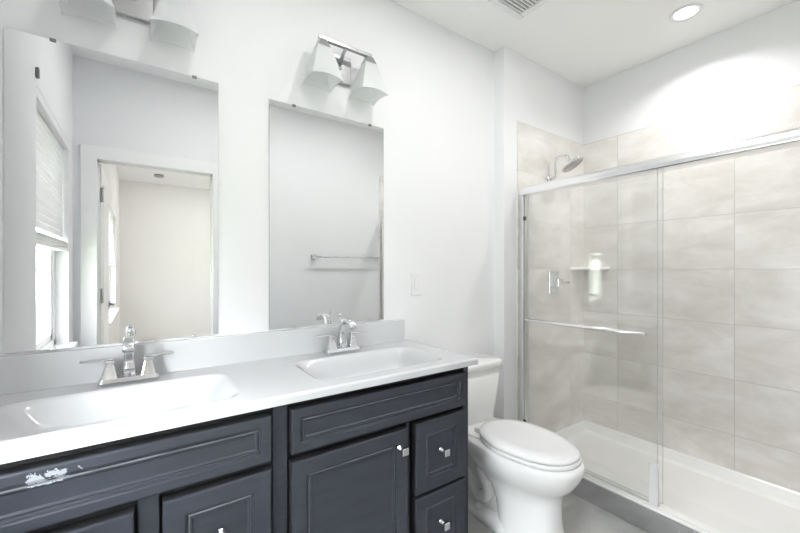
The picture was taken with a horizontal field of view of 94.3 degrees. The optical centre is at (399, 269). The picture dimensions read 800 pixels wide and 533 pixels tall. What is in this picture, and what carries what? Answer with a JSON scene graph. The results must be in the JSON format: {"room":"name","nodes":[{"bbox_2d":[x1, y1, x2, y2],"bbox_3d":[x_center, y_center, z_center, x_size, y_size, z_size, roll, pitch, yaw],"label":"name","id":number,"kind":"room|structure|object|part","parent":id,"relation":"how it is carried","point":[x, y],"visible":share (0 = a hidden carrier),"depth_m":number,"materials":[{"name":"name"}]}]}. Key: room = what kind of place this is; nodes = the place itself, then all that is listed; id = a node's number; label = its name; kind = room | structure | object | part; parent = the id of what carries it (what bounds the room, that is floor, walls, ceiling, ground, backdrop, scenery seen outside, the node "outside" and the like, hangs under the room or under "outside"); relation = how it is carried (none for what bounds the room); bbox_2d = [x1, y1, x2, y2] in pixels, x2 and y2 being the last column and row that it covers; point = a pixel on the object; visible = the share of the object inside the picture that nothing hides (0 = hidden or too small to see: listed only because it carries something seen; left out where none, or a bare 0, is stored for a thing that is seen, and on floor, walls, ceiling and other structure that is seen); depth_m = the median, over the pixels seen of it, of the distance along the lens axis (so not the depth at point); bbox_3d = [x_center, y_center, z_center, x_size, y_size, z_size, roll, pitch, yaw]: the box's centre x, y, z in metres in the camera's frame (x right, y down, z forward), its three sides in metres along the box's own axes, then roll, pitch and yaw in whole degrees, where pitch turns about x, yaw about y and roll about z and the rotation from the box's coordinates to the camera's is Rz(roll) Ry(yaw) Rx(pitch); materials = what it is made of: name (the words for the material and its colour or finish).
{"room":"bathroom","nodes":[
{"label":"bathroom","id":0,"kind":"room"},
{"bbox_2d":[0,0,493,416],"bbox_3d":[-0.389,-0.070,1.753,2.331,2.640,0.120,0,0,-35],"label":"wall","id":1,"kind":"structure","parent":0,"point":[436,117],"depth_m":1.85,"materials":[{"name":"paint"}]},
{"bbox_2d":[4,27,217,352],"bbox_3d":[-0.950,-0.239,1.283,0.585,0.986,0.008,0,0,-35],"label":"wall mirror","id":2,"kind":"object","parent":1,"relation":"attached to","point":[111,161],"visible":1,"depth_m":1.25,"materials":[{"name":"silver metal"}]},
{"bbox_2d":[58,0,198,53],"bbox_3d":[-0.888,-0.912,1.236,0.372,0.202,0.154,0,0,-35],"label":"vanity light","id":3,"kind":"object","parent":1,"relation":"attached to","point":[172,21],"visible":1,"depth_m":1.27,"materials":[{"name":"white glass"}]},
{"bbox_3d":[-0.979,-0.887,1.164,0.140,0.152,0.140,0,0,-35],"label":"lamp shade","id":4,"kind":"part","parent":3,"relation":"part of","materials":[{"name":"white glass"}]},
{"bbox_3d":[-0.927,-0.939,1.292,0.120,0.128,0.020,0,0,-35],"label":"plate","id":5,"kind":"part","parent":3,"relation":"part of","materials":[{"name":"silver metal"}]},
{"bbox_3d":[-0.789,-0.887,1.297,0.140,0.152,0.140,0,0,-35],"label":"lamp shade","id":6,"kind":"part","parent":3,"relation":"part of","materials":[{"name":"white glass"}]},
{"bbox_2d":[0,319,404,394],"bbox_3d":[-0.592,0.317,1.525,1.493,0.114,0.021,0,0,-35],"label":"backsplash","id":7,"kind":"structure","parent":1,"relation":"attached to","point":[21,373],"depth_m":1.37,"materials":[{"name":"stone"}]},
{"bbox_2d":[269,99,383,328],"bbox_3d":[-0.317,-0.233,1.725,0.569,0.976,0.008,0,0,-35],"label":"wall mirror","id":8,"kind":"object","parent":1,"relation":"attached to","point":[326,171],"visible":1,"depth_m":1.70,"materials":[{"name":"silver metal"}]},
{"bbox_2d":[301,34,388,105],"bbox_3d":[-0.247,-0.912,1.684,0.372,0.202,0.154,0,0,-35],"label":"vanity light","id":9,"kind":"object","parent":1,"relation":"attached to","point":[326,69],"visible":1,"depth_m":1.68,"materials":[{"name":"white glass"}]},
{"bbox_3d":[-0.338,-0.887,1.612,0.140,0.152,0.140,0,0,-35],"label":"lamp shade","id":10,"kind":"part","parent":9,"relation":"part of","materials":[{"name":"white glass"}]},
{"bbox_3d":[-0.286,-0.939,1.740,0.120,0.128,0.020,0,0,-35],"label":"plate","id":11,"kind":"part","parent":9,"relation":"part of","materials":[{"name":"silver metal"}]},
{"bbox_3d":[-0.263,-0.981,1.706,0.016,0.058,0.074,0,0,-35],"label":"arm","id":12,"kind":"part","parent":9,"relation":"part of","materials":[{"name":"silver metal"}]},
{"bbox_3d":[-0.148,-0.887,1.745,0.140,0.152,0.140,0,0,-35],"label":"lamp shade","id":13,"kind":"part","parent":9,"relation":"part of","materials":[{"name":"white glass"}]},
{"bbox_2d":[411,273,421,294],"bbox_3d":[0.090,0.078,2.009,0.070,0.120,0.008,0,0,-35],"label":"switch plate","id":14,"kind":"object","parent":1,"relation":"attached to","point":[416,278],"visible":1,"depth_m":2.00,"materials":[{"name":"white plastic"}]},
{"bbox_2d":[494,46,583,419],"bbox_3d":[1.017,-0.070,2.688,1.044,2.640,0.199,0,0,-35],"label":"wall","id":15,"kind":"structure","parent":0,"point":[526,91],"depth_m":2.35,"materials":[{"name":"paint"}]},
{"bbox_2d":[517,121,583,431],"bbox_3d":[1.079,0.100,2.604,0.798,2.100,0.009,0,0,-35],"label":"tiled wall","id":16,"kind":"structure","parent":0,"point":[556,218],"depth_m":2.60,"materials":[{"name":"tile"}]},
{"bbox_2d":[549,271,569,293],"bbox_3d":[1.108,0.090,2.581,0.159,0.156,0.063,0,0,-35],"label":"shower valve","id":17,"kind":"object","parent":16,"relation":"attached to","point":[555,282],"visible":1,"depth_m":2.57,"materials":[{"name":"silver metal"}]},
{"bbox_3d":[1.075,0.090,2.591,0.116,0.156,0.008,0,0,-35],"label":"plate","id":18,"kind":"part","parent":17,"relation":"part of","materials":[{"name":"silver metal"}]},
{"bbox_3d":[1.090,0.090,2.568,0.052,0.052,0.047,0,0,-35],"label":"handle","id":19,"kind":"part","parent":17,"relation":"part of","materials":[{"name":"silver metal"}]},
{"bbox_2d":[547,154,583,180],"bbox_3d":[1.108,-0.686,2.478,0.153,0.181,0.232,0,0,-35],"label":"shower","id":20,"kind":"object","parent":16,"relation":"attached to","point":[572,163],"visible":0.97,"depth_m":2.46,"materials":[{"name":"silver metal"}]},
{"bbox_3d":[1.081,-0.697,2.503,0.017,0.160,0.140,0,0,-35],"label":"arm","id":21,"kind":"part","parent":20,"relation":"part of","materials":[{"name":"silver metal"}]},
{"bbox_2d":[468,493,646,532],"bbox_3d":[0.531,1.300,1.347,3.375,0.100,1.840,0,0,-35],"label":"floor","id":22,"kind":"structure","parent":0,"point":[579,515],"depth_m":1.84,"materials":[{"name":"grey tile"}]},
{"bbox_2d":[0,367,467,532],"bbox_3d":[-0.442,0.826,1.312,1.491,0.848,0.540,0,0,-35],"label":"vanity cabinet","id":23,"kind":"object","parent":22,"relation":"on","point":[392,457],"visible":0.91,"depth_m":1.12,"materials":[{"name":"grey paint"}]},
{"bbox_3d":[-0.788,0.861,0.812,0.336,0.549,0.034,0,0,-35],"label":"cabinet door","id":24,"kind":"part","parent":23,"relation":"part of","materials":[{"name":"grey paint"}]},
{"bbox_3d":[-0.654,0.493,0.905,0.663,0.134,0.034,0,0,-35],"label":"drawer","id":25,"kind":"part","parent":23,"relation":"part of","materials":[{"name":"grey paint"}]},
{"bbox_3d":[-0.492,0.719,1.019,0.268,0.270,0.034,0,0,-35],"label":"drawer","id":26,"kind":"part","parent":23,"relation":"part of","materials":[{"name":"grey paint"}]},
{"bbox_3d":[-0.477,0.714,0.996,0.027,0.027,0.042,0,0,-35],"label":"knob","id":27,"kind":"part","parent":23,"relation":"part of","materials":[{"name":"silver metal"}]},
{"bbox_2d":[0,319,477,463],"bbox_3d":[-0.440,0.365,1.337,1.526,0.211,0.505,0,0,-35],"label":"countertop","id":28,"kind":"structure","parent":23,"relation":"on","point":[51,402],"depth_m":1.22,"materials":[{"name":"stone"}]},
{"bbox_2d":[0,374,240,440],"bbox_3d":[-0.783,0.422,1.059,0.576,0.098,0.318,0,0,-35],"label":"basin","id":29,"kind":"object","parent":28,"relation":"in","point":[41,416],"depth_m":1.13,"materials":[{"name":"white ceramic"}]},
{"bbox_2d":[79,328,173,388],"bbox_3d":[-0.871,0.285,1.193,0.252,0.175,0.142,0,0,-35],"label":"faucet","id":30,"kind":"object","parent":28,"relation":"on","point":[110,377],"visible":1,"depth_m":1.21,"materials":[{"name":"silver metal"}]},
{"bbox_3d":[-0.962,0.289,1.180,0.087,0.007,0.021,0,0,-35],"label":"lever","id":31,"kind":"part","parent":30,"relation":"part of","materials":[{"name":"silver metal"}]},
{"bbox_3d":[-0.936,0.322,1.198,0.046,0.060,0.046,0,0,-35],"label":"handle","id":32,"kind":"part","parent":30,"relation":"part of","materials":[{"name":"silver metal"}]},
{"bbox_3d":[-0.869,0.281,1.191,0.044,0.138,0.138,0,0,-35],"label":"spout","id":33,"kind":"part","parent":30,"relation":"part of","materials":[{"name":"silver metal"}]},
{"bbox_3d":[-0.852,0.322,1.256,0.046,0.060,0.046,0,0,-35],"label":"handle","id":34,"kind":"part","parent":30,"relation":"part of","materials":[{"name":"silver metal"}]},
{"bbox_3d":[-0.827,0.289,1.274,0.087,0.007,0.021,0,0,-35],"label":"lever","id":35,"kind":"part","parent":30,"relation":"part of","materials":[{"name":"silver metal"}]},
{"bbox_2d":[315,313,367,355],"bbox_3d":[-0.236,0.285,1.637,0.252,0.175,0.142,0,0,-35],"label":"faucet","id":36,"kind":"object","parent":28,"relation":"on","point":[342,346],"visible":1,"depth_m":1.65,"materials":[{"name":"silver metal"}]},
{"bbox_3d":[-0.327,0.289,1.623,0.087,0.007,0.021,0,0,-35],"label":"lever","id":37,"kind":"part","parent":36,"relation":"part of","materials":[{"name":"silver metal"}]},
{"bbox_3d":[-0.302,0.322,1.641,0.046,0.060,0.046,0,0,-35],"label":"handle","id":38,"kind":"part","parent":36,"relation":"part of","materials":[{"name":"silver metal"}]},
{"bbox_3d":[-0.235,0.281,1.635,0.044,0.138,0.138,0,0,-35],"label":"spout","id":39,"kind":"part","parent":36,"relation":"part of","materials":[{"name":"silver metal"}]},
{"bbox_3d":[-0.218,0.322,1.700,0.046,0.060,0.046,0,0,-35],"label":"handle","id":40,"kind":"part","parent":36,"relation":"part of","materials":[{"name":"silver metal"}]},
{"bbox_3d":[-0.192,0.289,1.718,0.087,0.007,0.021,0,0,-35],"label":"lever","id":41,"kind":"part","parent":36,"relation":"part of","materials":[{"name":"silver metal"}]},
{"bbox_2d":[294,347,442,379],"bbox_3d":[-0.122,0.422,1.521,0.576,0.098,0.318,0,0,-35],"label":"basin","id":42,"kind":"object","parent":28,"relation":"in","point":[368,362],"depth_m":1.63,"materials":[{"name":"white ceramic"}]},
{"bbox_3d":[-0.337,0.781,1.145,1.472,0.758,0.020,0,0,-35],"label":"frame","id":43,"kind":"part","parent":23,"relation":"part of","materials":[{"name":"grey paint"}]},
{"bbox_3d":[-0.157,0.859,1.253,0.432,0.552,0.034,0,0,-35],"label":"cabinet door","id":44,"kind":"part","parent":23,"relation":"part of","materials":[{"name":"grey paint"}]},
{"bbox_3d":[-0.036,0.492,1.338,0.728,0.136,0.034,0,0,-35],"label":"drawer","id":45,"kind":"part","parent":23,"relation":"part of","materials":[{"name":"grey paint"}]},
{"bbox_3d":[0.009,0.643,1.323,0.027,0.027,0.042,0,0,-35],"label":"knob","id":46,"kind":"part","parent":23,"relation":"part of","materials":[{"name":"silver metal"}]},
{"bbox_3d":[0.156,0.998,1.472,0.259,0.274,0.034,0,0,-35],"label":"drawer","id":47,"kind":"part","parent":23,"relation":"part of","materials":[{"name":"grey paint"}]},
{"bbox_3d":[0.156,0.714,1.472,0.259,0.270,0.034,0,0,-35],"label":"drawer","id":48,"kind":"part","parent":23,"relation":"part of","materials":[{"name":"grey paint"}]},
{"bbox_3d":[0.172,0.993,1.450,0.027,0.027,0.042,0,0,-35],"label":"knob","id":49,"kind":"part","parent":23,"relation":"part of","materials":[{"name":"silver metal"}]},
{"bbox_3d":[0.172,0.709,1.450,0.027,0.027,0.042,0,0,-35],"label":"knob","id":50,"kind":"part","parent":23,"relation":"part of","materials":[{"name":"silver metal"}]},
{"bbox_2d":[467,353,584,532],"bbox_3d":[0.537,0.876,1.858,0.370,0.747,0.750,0,0,-35],"label":"toilet","id":51,"kind":"object","parent":22,"relation":"on","point":[520,473],"visible":0.85,"depth_m":1.71,"materials":[{"name":"ceramic"}]},
{"bbox_3d":[0.384,0.690,2.079,0.348,0.292,0.192,0,0,-35],"label":"tank","id":52,"kind":"part","parent":51,"relation":"part of","materials":[{"name":"ceramic"}]},
{"bbox_3d":[0.384,0.523,2.079,0.368,0.041,0.212,0,0,-35],"label":"tank lid","id":53,"kind":"part","parent":51,"relation":"part of","materials":[{"name":"ceramic"}]},
{"bbox_3d":[0.603,0.806,1.765,0.350,0.026,0.481,0,0,-35],"label":"lid","id":54,"kind":"part","parent":51,"relation":"part of","materials":[{"name":"plastic"}]},
{"bbox_3d":[0.607,0.830,1.759,0.356,0.018,0.481,0,0,-35],"label":"seat","id":55,"kind":"part","parent":51,"relation":"part of","materials":[{"name":"plastic"}]},
{"bbox_2d":[555,420,799,532],"bbox_3d":[1.505,1.189,1.980,0.792,0.122,1.502,0,0,-35],"label":"shower pan","id":56,"kind":"object","parent":22,"relation":"on","point":[727,500],"visible":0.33,"depth_m":2.01,"materials":[{"name":"white plastic"}]},
{"bbox_2d":[519,127,799,532],"bbox_3d":[1.198,0.298,1.766,0.116,1.658,1.502,0,0,-35],"label":"shower door","id":57,"kind":"structure","parent":56,"relation":"on","point":[790,137],"depth_m":1.83,"materials":[{"name":"metal"}]},
{"bbox_3d":[1.035,0.315,2.070,0.008,1.599,0.747,0,0,-35],"label":"sliding panel","id":58,"kind":"part","parent":57,"relation":"part of","materials":[{"name":"clear glass"}]},
{"bbox_3d":[1.006,0.315,2.057,0.008,1.599,0.739,0,0,-35],"label":"sliding panel","id":59,"kind":"part","parent":57,"relation":"part of","materials":[{"name":"clear glass"}]},
{"bbox_2d":[390,0,795,87],"bbox_3d":[0.531,-1.440,1.347,3.375,0.100,1.840,0,0,-35],"label":"ceiling","id":60,"kind":"structure","parent":0,"point":[586,43],"depth_m":2.13,"materials":[{"name":"white paint"}]},
{"bbox_2d":[488,0,549,19],"bbox_3d":[0.627,-1.381,1.872,0.252,0.018,0.252,0,0,-35],"label":"ceiling vent","id":61,"kind":"object","parent":60,"relation":"in","point":[518,9],"visible":1,"depth_m":1.94,"materials":[{"name":"white plastic"}]},
{"bbox_2d":[669,3,702,21],"bbox_3d":[1.545,-1.387,2.007,0.148,0.007,0.148,0,0,-35],"label":"recessed light","id":62,"kind":"object","parent":60,"relation":"in","point":[686,12],"visible":1,"depth_m":2.00,"materials":[{"name":"white plastic"}]},
{"bbox_2d":[584,0,799,144],"bbox_3d":[1.888,-0.070,2.247,0.120,2.640,1.521,0,0,-35],"label":"wall","id":63,"kind":"structure","parent":0,"point":[759,55],"depth_m":2.24,"materials":[{"name":"paint"}]},
{"bbox_2d":[584,84,799,492],"bbox_3d":[1.838,0.100,2.207,0.011,2.100,1.512,0,0,-35],"label":"tiled wall","id":64,"kind":"structure","parent":0,"point":[729,229],"depth_m":2.22,"materials":[{"name":"tile"}]},
{"bbox_2d":[570,267,609,269],"bbox_3d":[1.377,-0.009,2.692,0.189,0.018,0.189,0,0,-35],"label":"corner shelf","id":65,"kind":"object","parent":64,"relation":"attached to","point":[571,268],"visible":1,"depth_m":2.67,"materials":[{"name":"ceramic"}]}
]}

